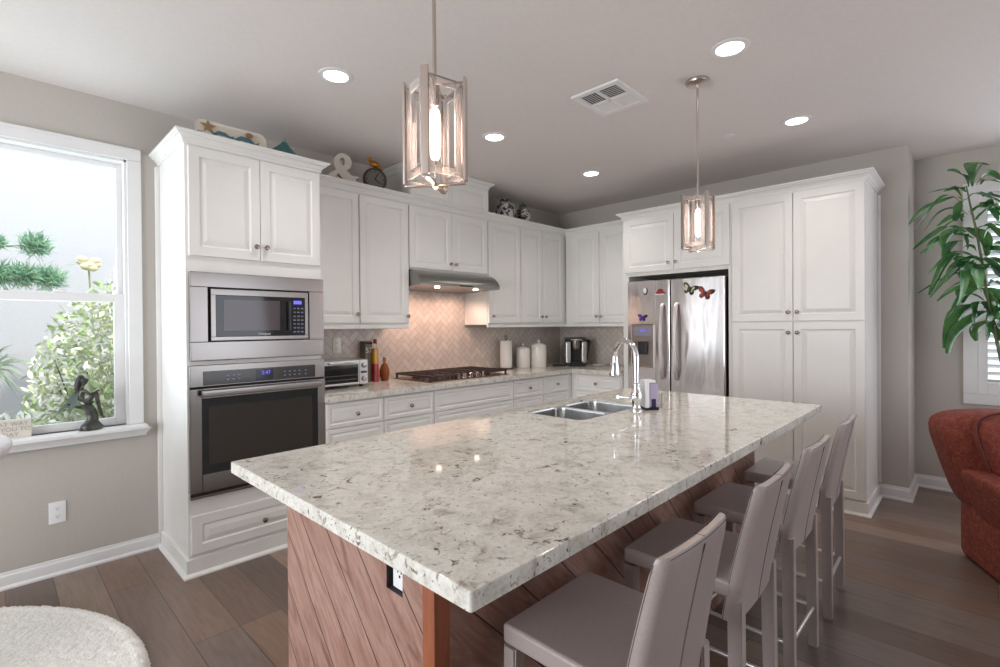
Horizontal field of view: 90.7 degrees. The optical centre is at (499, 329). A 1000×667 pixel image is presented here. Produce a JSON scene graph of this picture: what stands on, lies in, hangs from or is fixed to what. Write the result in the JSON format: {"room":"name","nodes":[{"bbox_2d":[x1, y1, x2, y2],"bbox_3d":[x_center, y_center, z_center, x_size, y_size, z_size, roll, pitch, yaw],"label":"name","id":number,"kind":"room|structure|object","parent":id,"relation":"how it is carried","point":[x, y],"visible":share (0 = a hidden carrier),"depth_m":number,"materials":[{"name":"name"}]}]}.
{"room":"kitchen","nodes":[
{"label":"kitchen","id":0,"kind":"room"},
{"bbox_2d":[0,71,558,572],"bbox_3d":[-2.120,0.000,3.204,0.150,2.713,8.350,0,1,44],"label":"wall","id":1,"kind":"structure","parent":0,"point":[109,488],"depth_m":2.86,"materials":[{"name":"paint"}]},
{"bbox_2d":[49,500,65,524],"bbox_3d":[-2.455,1.017,2.741,0.008,0.118,0.072,0,1,44],"label":"electrical outlet","id":2,"kind":"object","parent":1,"relation":"attached to","point":[57,510],"visible":1,"depth_m":2.74,"materials":[{"name":"white plastic"}]},
{"bbox_2d":[53,505,61,511],"bbox_3d":[-2.453,0.995,2.740,0.003,0.028,0.034,0,1,44],"label":"socket","id":3,"kind":"object","parent":2,"relation":"attached to","point":[56,508],"depth_m":2.74,"materials":[{"name":"white plastic"}]},
{"bbox_2d":[53,513,61,519],"bbox_3d":[-2.453,1.039,2.740,0.003,0.028,0.034,0,1,44],"label":"socket","id":4,"kind":"object","parent":2,"relation":"attached to","point":[56,516],"depth_m":2.74,"materials":[{"name":"white plastic"}]},
{"bbox_2d":[0,121,150,452],"bbox_3d":[-2.666,-0.216,2.559,0.240,1.732,1.388,0,1,44],"label":"window","id":5,"kind":"structure","parent":1,"relation":"in","point":[127,300],"depth_m":2.96,"materials":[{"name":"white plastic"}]},
{"bbox_2d":[0,417,31,438],"bbox_3d":[-2.614,0.530,2.596,0.032,0.098,0.220,0,1,44],"label":"word sign","id":6,"kind":"object","parent":5,"relation":"on","point":[12,428],"visible":0.96,"depth_m":2.62,"materials":[{"name":"beige wood"}]},
{"bbox_2d":[56,375,104,430],"bbox_3d":[-2.368,0.417,2.791,0.213,0.318,0.076,-1,0,-42],"label":"figurine","id":7,"kind":"object","parent":5,"relation":"on","point":[92,423],"visible":1,"depth_m":2.79,"materials":[{"name":"brown metal"}]},
{"bbox_2d":[0,533,159,591],"bbox_3d":[-3.531,1.334,1.613,0.026,0.086,4.075,0,1,44],"label":"baseboard","id":8,"kind":"structure","parent":1,"relation":"attached to","point":[64,565],"depth_m":2.79,"materials":[{"name":"white wood"}]},
{"bbox_2d":[320,185,359,328],"bbox_3d":[-1.311,-0.514,3.659,0.382,1.030,0.418,0,1,44],"label":"upper cabinet","id":9,"kind":"object","parent":1,"relation":"attached to","point":[339,214],"visible":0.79,"depth_m":3.59,"materials":[{"name":"white wood"}]},
{"bbox_2d":[328,153,357,181],"bbox_3d":[-1.176,-1.173,3.712,0.250,0.280,0.041,-1,0,-32],"label":"ampersand letter","id":10,"kind":"object","parent":9,"relation":"on","point":[340,170],"visible":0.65,"depth_m":3.69,"materials":[{"name":"beige wood"}]},
{"bbox_2d":[358,193,409,328],"bbox_3d":[-1.009,-0.519,3.972,0.382,1.030,0.448,0,1,44],"label":"upper cabinet","id":11,"kind":"object","parent":1,"relation":"attached to","point":[383,223],"visible":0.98,"depth_m":3.85,"materials":[{"name":"white wood"}]},
{"bbox_2d":[363,157,386,187],"bbox_3d":[-0.984,-1.187,3.885,0.185,0.306,0.070,-1,0,-37],"label":"mantel clock","id":12,"kind":"object","parent":11,"relation":"on","point":[374,176],"visible":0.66,"depth_m":3.87,"materials":[{"name":"grey metal"}]},
{"bbox_2d":[383,161,494,211],"bbox_3d":[-0.531,-1.207,4.473,0.375,0.331,1.002,0,1,44],"label":"soffit","id":13,"kind":"object","parent":1,"relation":"attached to","point":[474,194],"visible":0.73,"depth_m":4.31,"materials":[{"name":"white wood"}]},
{"bbox_2d":[321,291,559,378],"bbox_3d":[-0.426,0.035,4.841,0.011,0.769,3.341,0,1,44],"label":"backsplash","id":14,"kind":"structure","parent":1,"relation":"attached to","point":[436,337],"depth_m":4.66,"materials":[{"name":"tile"}]},
{"bbox_2d":[332,338,340,352],"bbox_3d":[-1.296,0.131,3.925,0.008,0.118,0.072,0,1,44],"label":"electrical outlet","id":15,"kind":"object","parent":14,"relation":"attached to","point":[336,342],"visible":1,"depth_m":3.92,"materials":[{"name":"white plastic"}]},
{"bbox_2d":[407,203,487,275],"bbox_3d":[-0.540,-0.767,4.458,0.382,0.546,0.903,0,1,44],"label":"upper cabinet","id":16,"kind":"object","parent":1,"relation":"attached to","point":[438,240],"visible":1,"depth_m":4.31,"materials":[{"name":"white wood"}]},
{"bbox_2d":[409,269,499,293],"bbox_3d":[-0.494,-0.420,4.418,0.503,0.147,0.902,0,1,44],"label":"range hood","id":17,"kind":"object","parent":16,"relation":"attached to","point":[419,280],"visible":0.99,"depth_m":4.25,"materials":[{"name":"silver metal"}]},
{"bbox_2d":[465,220,520,326],"bbox_3d":[-0.063,-0.532,4.952,0.382,1.030,0.463,0,1,44],"label":"upper cabinet","id":18,"kind":"object","parent":1,"relation":"attached to","point":[501,307],"visible":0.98,"depth_m":4.82,"materials":[{"name":"white wood"}]},
{"bbox_2d":[495,196,515,217],"bbox_3d":[0.056,-1.198,5.013,0.210,0.298,0.210,0,1,44],"label":"ginger jar","id":19,"kind":"object","parent":18,"relation":"on","point":[505,207],"visible":0.75,"depth_m":4.93,"materials":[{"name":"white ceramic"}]},
{"bbox_2d":[520,227,565,326],"bbox_3d":[0.480,-0.540,5.515,0.382,1.030,1.098,0,1,44],"label":"upper cabinet","id":20,"kind":"object","parent":1,"relation":"attached to","point":[542,254],"visible":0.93,"depth_m":5.26,"materials":[{"name":"white wood"}]},
{"bbox_2d":[320,174,622,235],"bbox_3d":[0.000,-1.066,4.224,0.825,0.064,2.955,0,1,44],"label":"crown molding","id":21,"kind":"structure","parent":20,"relation":"attached to","point":[325,180],"depth_m":4.33,"materials":[{"name":"white wood"}]},
{"bbox_2d":[515,203,530,220],"bbox_3d":[0.244,-1.193,5.207,0.164,0.284,0.164,0,1,44],"label":"ginger jar","id":22,"kind":"object","parent":20,"relation":"on","point":[523,213],"visible":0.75,"depth_m":5.15,"materials":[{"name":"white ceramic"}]},
{"bbox_2d":[0,0,999,214],"bbox_3d":[0.579,-1.423,0.962,7.150,0.120,8.900,0,1,44],"label":"ceiling","id":23,"kind":"structure","parent":0,"point":[870,75],"depth_m":2.64,"materials":[{"name":"paint"}]},
{"bbox_2d":[318,67,352,83],"bbox_3d":[-0.883,-1.359,2.658,0.180,0.006,0.180,0,1,44],"label":"recessed light","id":24,"kind":"object","parent":23,"relation":"in","point":[334,75],"visible":1,"depth_m":2.65,"materials":[{"name":"white plastic"}]},
{"bbox_2d":[402,0,467,193],"bbox_3d":[-0.193,-0.885,1.450,0.150,0.950,0.150,-1,0,-35],"label":"pendant light","id":25,"kind":"object","parent":23,"relation":"hanging from","point":[430,95],"visible":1,"depth_m":1.44,"materials":[{"name":"silver metal"}]},
{"bbox_2d":[429,84,439,108],"bbox_3d":[-0.192,-0.681,1.451,0.033,0.060,0.032,-1,0,-35],"label":"socket","id":26,"kind":"object","parent":25,"relation":"attached to","point":[431,86],"depth_m":1.44,"materials":[{"name":"silver metal"}]},
{"bbox_2d":[482,132,506,141],"bbox_3d":[-0.039,-1.371,3.536,0.180,0.006,0.180,0,1,44],"label":"recessed light","id":27,"kind":"object","parent":23,"relation":"in","point":[491,136],"visible":1,"depth_m":3.52,"materials":[{"name":"white plastic"}]},
{"bbox_2d":[581,170,600,176],"bbox_3d":[0.812,-1.383,4.404,0.180,0.006,0.180,0,1,44],"label":"recessed light","id":28,"kind":"object","parent":23,"relation":"in","point":[591,173],"visible":1,"depth_m":4.39,"materials":[{"name":"white"}]},
{"bbox_2d":[571,78,648,116],"bbox_3d":[0.655,-1.370,2.945,0.315,0.012,0.360,0,1,44],"label":"ceiling vent","id":29,"kind":"object","parent":23,"relation":"in","point":[614,96],"visible":1,"depth_m":2.93,"materials":[{"name":"grey metal"}]},
{"bbox_2d":[681,75,714,252],"bbox_3d":[1.099,-0.903,2.746,0.150,0.950,0.150,0,0,38],"label":"pendant light","id":30,"kind":"object","parent":23,"relation":"hanging from","point":[696,82],"visible":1,"depth_m":2.74,"materials":[{"name":"silver metal"}]},
{"bbox_2d":[695,197,700,208],"bbox_3d":[1.101,-0.699,2.747,0.032,0.060,0.033,0,0,38],"label":"socket","id":31,"kind":"object","parent":30,"relation":"attached to","point":[697,202],"depth_m":2.73,"materials":[{"name":"silver metal"}]},
{"bbox_2d":[723,134,734,137],"bbox_3d":[1.646,-1.385,3.550,0.084,0.004,0.084,0,1,44],"label":"sprinkler cover","id":32,"kind":"object","parent":23,"relation":"attached to","point":[727,135],"visible":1,"depth_m":3.55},
{"bbox_2d":[710,37,749,57],"bbox_3d":[1.125,-1.373,2.419,0.180,0.006,0.180,0,1,44],"label":"recessed light","id":33,"kind":"object","parent":23,"relation":"in","point":[730,47],"visible":1,"depth_m":2.41,"materials":[{"name":"white plastic"}]},
{"bbox_2d":[781,115,811,125],"bbox_3d":[1.974,-1.385,3.290,0.180,0.006,0.180,0,1,44],"label":"recessed light","id":34,"kind":"object","parent":23,"relation":"in","point":[800,119],"visible":1,"depth_m":3.28,"materials":[{"name":"white plastic"}]},
{"bbox_2d":[0,487,999,666],"bbox_3d":[0.600,1.410,0.979,7.150,0.120,8.900,0,1,44],"label":"floor","id":35,"kind":"structure","parent":0,"point":[911,596],"depth_m":2.44,"materials":[{"name":"brown wood"}]},
{"bbox_2d":[0,605,150,666],"bbox_3d":[-2.254,1.351,1.335,2.142,0.033,2.142,0,0,-3],"label":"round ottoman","id":36,"kind":"object","parent":35,"relation":"on","point":[44,635],"visible":1,"depth_m":2.12,"materials":[{"name":"fabric"}]},
{"bbox_2d":[0,434,12,459],"bbox_3d":[-2.285,0.887,1.751,0.460,0.900,0.761,0,0,34],"label":"dining chair","id":37,"kind":"object","parent":36,"relation":"on","point":[5,442],"visible":1,"depth_m":1.92,"materials":[{"name":"white fabric"}]},
{"bbox_2d":[149,125,329,581],"bbox_3d":[-1.630,0.137,3.148,0.633,2.432,0.868,0,1,44],"label":"tall cabinet","id":38,"kind":"object","parent":35,"relation":"on","point":[223,205],"visible":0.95,"depth_m":2.89,"materials":[{"name":"white wood"}]},
{"bbox_2d":[195,119,266,147],"bbox_3d":[-1.627,-1.132,2.994,0.055,0.216,0.414,0,1,44],"label":"platter","id":39,"kind":"object","parent":38,"relation":"on","point":[201,125],"visible":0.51,"depth_m":3.00,"materials":[{"name":"beige ceramic"}]},
{"bbox_2d":[188,271,323,360],"bbox_3d":[-1.549,-0.073,3.078,0.445,0.490,0.760,0,1,44],"label":"microwave","id":40,"kind":"object","parent":38,"relation":"in","point":[232,316],"visible":1,"depth_m":2.90,"materials":[{"name":"silver metal"}]},
{"bbox_2d":[188,359,325,500],"bbox_3d":[-1.592,0.562,3.124,0.618,0.731,0.770,0,1,44],"label":"oven","id":41,"kind":"object","parent":38,"relation":"in","point":[238,411],"visible":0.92,"depth_m":2.87,"materials":[{"name":"silver metal"}]},
{"bbox_2d":[273,138,295,154],"bbox_3d":[-1.408,-1.136,3.230,0.100,0.219,0.302,0,1,44],"label":"ornament","id":42,"kind":"object","parent":38,"relation":"on","point":[284,147],"visible":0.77,"depth_m":3.22,"materials":[{"name":"teal ceramic"}]},
{"bbox_2d":[325,396,383,443],"bbox_3d":[-1.192,0.912,3.575,0.666,0.871,0.437,0,1,44],"label":"base cabinet","id":43,"kind":"object","parent":35,"relation":"on","point":[350,419],"visible":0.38,"depth_m":3.35,"materials":[{"name":"white wood"}]},
{"bbox_2d":[382,390,433,432],"bbox_3d":[-0.883,0.907,3.896,0.666,0.871,0.452,0,1,44],"label":"base cabinet","id":44,"kind":"object","parent":35,"relation":"on","point":[414,409],"visible":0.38,"depth_m":3.67,"materials":[{"name":"white wood"}]},
{"bbox_2d":[433,380,512,423],"bbox_3d":[-0.419,0.901,4.399,0.635,0.871,0.914,0,1,44],"label":"base cabinet","id":45,"kind":"object","parent":35,"relation":"on","point":[454,403],"visible":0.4,"depth_m":4.14,"materials":[{"name":"white wood"}]},
{"bbox_2d":[287,451,754,666],"bbox_3d":[0.356,0.899,2.242,0.807,0.889,2.292,0,1,44],"label":"kitchen island","id":46,"kind":"object","parent":35,"relation":"on","point":[345,609],"visible":0.22,"depth_m":1.42,"materials":[{"name":"orange wood"}]},
{"bbox_2d":[393,568,402,590],"bbox_3d":[-0.250,0.591,1.261,0.058,0.143,0.019,0,1,44],"label":"electrical outlet","id":47,"kind":"object","parent":46,"relation":"attached to","point":[397,576],"visible":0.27,"depth_m":1.26,"materials":[{"name":"white plastic"}]},
{"bbox_2d":[231,388,821,612],"bbox_3d":[0.418,0.435,2.117,1.151,0.038,2.533,0,1,44],"label":"island countertop","id":48,"kind":"structure","parent":46,"relation":"on","point":[474,509],"depth_m":1.42,"materials":[{"name":"stone"}]},
{"bbox_2d":[529,401,631,419],"bbox_3d":[0.450,0.515,2.575,0.348,0.188,0.586,0,1,44],"label":"sink","id":49,"kind":"object","parent":48,"relation":"in","point":[584,410],"visible":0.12,"depth_m":2.65,"materials":[{"name":"silver metal"}]},
{"bbox_2d":[609,338,641,411],"bbox_3d":[0.650,0.229,2.547,0.142,0.366,0.327,0,0,6],"label":"faucet","id":50,"kind":"object","parent":48,"relation":"on","point":[635,396],"visible":1,"depth_m":2.49,"materials":[{"name":"silver metal"}]},
{"bbox_2d":[640,379,658,409],"bbox_3d":[0.767,0.336,2.541,0.072,0.152,0.084,0,0,-4],"label":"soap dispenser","id":51,"kind":"object","parent":48,"relation":"on","point":[648,387],"visible":0.94,"depth_m":2.50,"materials":[{"name":"white plastic"}]},
{"bbox_2d":[512,376,542,408],"bbox_3d":[0.059,0.894,4.871,0.666,0.871,0.427,0,1,44],"label":"base cabinet","id":52,"kind":"object","parent":35,"relation":"on","point":[527,391],"visible":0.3,"depth_m":4.64,"materials":[{"name":"white wood"}]},
{"bbox_2d":[542,373,570,402],"bbox_3d":[0.377,0.890,5.201,0.666,0.871,0.489,0,1,44],"label":"base cabinet","id":53,"kind":"object","parent":35,"relation":"on","point":[557,387],"visible":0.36,"depth_m":4.96,"materials":[{"name":"white wood"}]},
{"bbox_2d":[571,373,623,397],"bbox_3d":[0.940,0.884,5.393,1.210,0.871,0.666,0,1,44],"label":"base cabinet","id":54,"kind":"object","parent":35,"relation":"on","point":[582,384],"visible":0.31,"depth_m":4.98,"materials":[{"name":"white wood"}]},
{"bbox_2d":[325,362,623,402],"bbox_3d":[0.009,0.440,4.419,1.198,0.042,3.328,0,1,44],"label":"countertop","id":55,"kind":"structure","parent":54,"relation":"on","point":[393,386],"depth_m":3.95,"materials":[{"name":"stone"}]},
{"bbox_2d":[323,358,367,386],"bbox_3d":[-1.230,0.330,3.681,0.327,0.205,0.408,0,1,44],"label":"toaster oven","id":56,"kind":"object","parent":55,"relation":"on","point":[337,371],"visible":0.7,"depth_m":3.62,"materials":[{"name":"silver metal"}]},
{"bbox_2d":[360,341,371,381],"bbox_3d":[-1.096,0.264,4.053,0.082,0.330,0.065,0,1,44],"label":"carton","id":57,"kind":"object","parent":55,"relation":"on","point":[365,346],"visible":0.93,"depth_m":4.03,"materials":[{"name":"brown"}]},
{"bbox_2d":[372,339,378,381],"bbox_3d":[-1.019,0.255,4.034,0.044,0.348,0.044,0,1,44],"label":"bottle","id":58,"kind":"object","parent":55,"relation":"on","point":[375,355],"visible":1,"depth_m":4.02,"materials":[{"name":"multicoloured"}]},
{"bbox_2d":[379,357,389,380],"bbox_3d":[-0.958,0.331,4.098,0.083,0.195,0.083,0,1,44],"label":"oil bottle","id":59,"kind":"object","parent":55,"relation":"on","point":[384,371],"visible":1,"depth_m":4.07,"materials":[{"name":"brown glass"}]},
{"bbox_2d":[394,366,508,382],"bbox_3d":[-0.416,0.396,4.392,0.520,0.052,0.900,0,1,44],"label":"cooktop","id":60,"kind":"object","parent":55,"relation":"in","point":[469,372],"visible":1,"depth_m":4.25,"materials":[{"name":"brown metal"}]},
{"bbox_2d":[516,343,530,367],"bbox_3d":[0.250,0.282,5.312,0.159,0.259,0.159,0,1,44],"label":"canister","id":61,"kind":"object","parent":55,"relation":"on","point":[522,352],"visible":1,"depth_m":5.25,"materials":[{"name":"white ceramic"}]},
{"bbox_2d":[531,340,546,367],"bbox_3d":[0.419,0.266,5.329,0.174,0.289,0.174,0,1,44],"label":"canister","id":62,"kind":"object","parent":55,"relation":"on","point":[538,350],"visible":1,"depth_m":5.26,"materials":[{"name":"white ceramic"}]},
{"bbox_2d":[564,337,590,365],"bbox_3d":[0.868,0.250,5.492,0.286,0.312,0.253,0,0,2],"label":"coffee maker","id":63,"kind":"object","parent":55,"relation":"on","point":[575,348],"visible":1,"depth_m":5.42,"materials":[{"name":"black plastic"}]},
{"bbox_3d":[0.063,0.238,5.154,0.170,0.351,0.170,0,1,44],"label":"paper towel holder","id":64,"kind":"object","parent":55,"relation":"on","visible":0},
{"bbox_2d":[500,341,511,367],"bbox_3d":[0.063,0.261,5.155,0.123,0.280,0.123,0,1,44],"label":"paper towel roll","id":65,"kind":"object","parent":64,"relation":"on","point":[505,346],"visible":0.98,"depth_m":5.10,"materials":[{"name":"white paper"}]},
{"bbox_2d":[504,512,728,666],"bbox_3d":[0.295,0.900,1.225,0.441,0.902,0.385,0,1,44],"label":"counter stool","id":66,"kind":"object","parent":35,"relation":"on","point":[593,620],"visible":1,"depth_m":1.15,"materials":[{"name":"beige leather"}]},
{"bbox_2d":[623,202,731,396],"bbox_3d":[1.743,0.130,4.631,1.002,2.377,0.632,0,1,44],"label":"tall cabinet","id":67,"kind":"object","parent":35,"relation":"on","point":[652,250],"visible":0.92,"depth_m":4.45,"materials":[{"name":"white wood"}]},
{"bbox_2d":[616,167,885,220],"bbox_3d":[2.058,-1.082,4.310,2.003,0.064,0.633,0,1,44],"label":"crown molding","id":68,"kind":"structure","parent":67,"relation":"attached to","point":[870,174],"depth_m":3.82,"materials":[{"name":"white wood"}]},
{"bbox_2d":[628,275,728,396],"bbox_3d":[1.729,0.425,4.590,0.890,1.748,0.677,0,1,44],"label":"refrigerator","id":69,"kind":"object","parent":35,"relation":"on","point":[681,342],"visible":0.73,"depth_m":4.32,"materials":[{"name":"grey metal"}]},
{"bbox_2d":[638,314,645,320],"bbox_3d":[1.320,-0.106,4.586,0.084,0.067,0.014,0,1,44],"label":"butterfly magnet","id":70,"kind":"object","parent":69,"relation":"attached to","point":[639,315],"visible":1,"depth_m":4.59,"materials":[{"name":"purple plastic"}]},
{"bbox_2d":[655,289,664,294],"bbox_3d":[1.447,-0.337,4.469,0.090,0.053,0.008,0,1,44],"label":"magnet","id":71,"kind":"object","parent":69,"relation":"attached to","point":[659,291],"visible":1,"depth_m":4.47,"materials":[{"name":"red plastic"}]},
{"bbox_2d":[684,282,696,294],"bbox_3d":[1.646,-0.351,4.264,0.121,0.111,0.018,0,1,44],"label":"butterfly magnet","id":72,"kind":"object","parent":69,"relation":"attached to","point":[686,285],"visible":1,"depth_m":4.28,"materials":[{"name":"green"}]},
{"bbox_2d":[698,286,712,298],"bbox_3d":[1.741,-0.308,4.172,0.130,0.116,0.020,0,1,44],"label":"butterfly magnet","id":73,"kind":"object","parent":69,"relation":"attached to","point":[703,293],"visible":1,"depth_m":4.19,"materials":[{"name":"red plastic"}]},
{"bbox_2d":[624,462,793,666],"bbox_3d":[0.704,0.894,1.649,0.441,0.902,0.385,0,0,43],"label":"counter stool","id":74,"kind":"object","parent":35,"relation":"on","point":[746,571],"visible":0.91,"depth_m":1.53,"materials":[{"name":"beige leather"}]},
{"bbox_2d":[694,435,831,666],"bbox_3d":[1.106,0.888,2.065,0.441,0.902,0.385,0,1,45],"label":"counter stool","id":75,"kind":"object","parent":35,"relation":"on","point":[798,523],"visible":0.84,"depth_m":1.93,"materials":[{"name":"beige leather"}]},
{"bbox_2d":[744,414,856,619],"bbox_3d":[1.529,0.883,2.503,0.441,0.902,0.385,0,0,42],"label":"counter stool","id":76,"kind":"object","parent":35,"relation":"on","point":[831,491],"visible":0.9,"depth_m":2.31,"materials":[{"name":"beige leather"}]},
{"bbox_2d":[731,179,881,518],"bbox_3d":[2.439,0.129,3.960,0.928,2.377,0.632,0,1,44],"label":"pantry cabinet","id":77,"kind":"object","parent":35,"relation":"on","point":[806,264],"visible":0.91,"depth_m":3.70,"materials":[{"name":"white wood"}]},
{"bbox_2d":[908,162,999,362],"bbox_3d":[3.383,0.032,3.549,0.719,2.562,0.500,0,0,32],"label":"potted plant","id":78,"kind":"object","parent":35,"relation":"on","point":[972,276],"visible":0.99,"depth_m":3.60,"materials":[{"name":"green plant"}]},
{"bbox_2d":[928,408,999,581],"bbox_3d":[3.032,0.881,2.408,1.190,0.884,1.014,0,0,20],"label":"armchair","id":79,"kind":"object","parent":35,"relation":"on","point":[966,442],"visible":1,"depth_m":2.74,"materials":[{"name":"red fabric"}]},
{"bbox_2d":[972,415,999,476],"bbox_3d":[3.065,0.697,2.505,0.988,0.500,0.306,0,0,20],"label":"cushion","id":80,"kind":"object","parent":79,"relation":"on","point":[985,428],"depth_m":2.65,"materials":[{"name":"red fabric"}]},
{"bbox_2d":[559,145,914,487],"bbox_3d":[2.102,-0.044,5.094,3.300,2.713,0.535,0,1,44],"label":"wall","id":81,"kind":"structure","parent":0,"point":[894,166],"depth_m":3.84,"materials":[{"name":"paint"}]},
{"bbox_2d":[560,326,623,365],"bbox_3d":[1.167,0.187,5.619,1.198,0.431,0.011,0,1,44],"label":"backsplash","id":82,"kind":"structure","parent":81,"relation":"attached to","point":[603,340],"depth_m":5.65,"materials":[{"name":"tile"}]},
{"bbox_2d":[566,227,623,326],"bbox_3d":[1.151,-0.544,5.368,0.866,1.030,0.382,0,1,44],"label":"upper cabinet","id":83,"kind":"object","parent":81,"relation":"attached to","point":[594,260],"visible":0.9,"depth_m":5.28,"materials":[{"name":"white wood"}]},
{"bbox_2d":[914,145,999,477],"bbox_3d":[4.848,-0.050,2.898,3.700,2.713,0.150,0,1,44],"label":"wall","id":84,"kind":"structure","parent":0,"point":[938,374],"depth_m":4.04,"materials":[{"name":"paint"}]},
{"bbox_2d":[880,473,953,502],"bbox_3d":[4.554,1.258,2.716,3.872,0.102,0.546,0,1,44],"label":"baseboard","id":85,"kind":"structure","parent":84,"relation":"attached to","point":[898,493],"depth_m":3.90,"materials":[{"name":"white wood"}]},
{"bbox_2d":[963,179,999,405],"bbox_3d":[4.264,-0.278,3.392,1.585,1.730,0.115,0,1,44],"label":"window","id":86,"kind":"structure","parent":84,"relation":"in","point":[976,383],"depth_m":3.85,"materials":[{"name":"white wood"}]},
{"bbox_2d":[978,191,999,394],"bbox_3d":[3.998,-0.272,3.625,0.709,1.560,0.030,0,1,44],"label":"shutter","id":87,"kind":"object","parent":86,"relation":"attached to","point":[986,386],"depth_m":3.83,"materials":[{"name":"white wood"}]},
{"label":"outside","id":88,"kind":"structure","parent":0,"visible":0},
{"bbox_3d":[-4.435,1.657,5.843,6.850,0.100,10.500,0,1,44],"label":"ground","id":89,"kind":"structure","parent":88,"visible":0},
{"bbox_2d":[0,345,36,397],"bbox_3d":[-4.305,0.848,4.167,0.574,1.537,0.529,0,0,3],"label":"spiky plant","id":90,"kind":"object","parent":89,"relation":"on","point":[4,363],"visible":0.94,"depth_m":4.22,"materials":[{"name":"green plant"}]},
{"bbox_2d":[0,410,61,425],"bbox_3d":[-3.159,1.068,3.144,0.558,1.100,0.818,0,0,41],"label":"flowering shrub","id":91,"kind":"object","parent":89,"relation":"on","point":[37,416],"visible":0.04,"depth_m":3.24,"materials":[{"name":"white plant"}]},
{"bbox_2d":[0,228,72,291],"bbox_3d":[-4.093,0.192,3.872,0.344,2.852,1.185,0,1,44],"label":"pine tree","id":92,"kind":"object","parent":89,"relation":"on","point":[23,275],"visible":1,"depth_m":4.06,"materials":[{"name":"green plant"}]},
{"bbox_2d":[0,149,115,422],"bbox_3d":[-4.068,-0.616,5.110,0.200,4.450,10.000,0,1,44],"label":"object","id":93,"kind":"structure","parent":89,"relation":"on","point":[74,202],"depth_m":4.72,"materials":[{"name":"paint"}]},
{"bbox_2d":[16,279,115,424],"bbox_3d":[-3.133,0.705,4.135,1.312,2.265,0.939,-1,0,-39],"label":"flowering shrub","id":94,"kind":"object","parent":89,"relation":"on","point":[101,368],"visible":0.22,"depth_m":3.81,"materials":[{"name":"green plant"}]},
{"bbox_2d":[75,256,101,375],"bbox_3d":[-3.773,0.470,4.549,0.104,2.280,0.189,0,1,44],"label":"flower","id":95,"kind":"object","parent":89,"relation":"on","point":[94,263],"visible":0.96,"depth_m":4.53,"materials":[{"name":"beige plant"}]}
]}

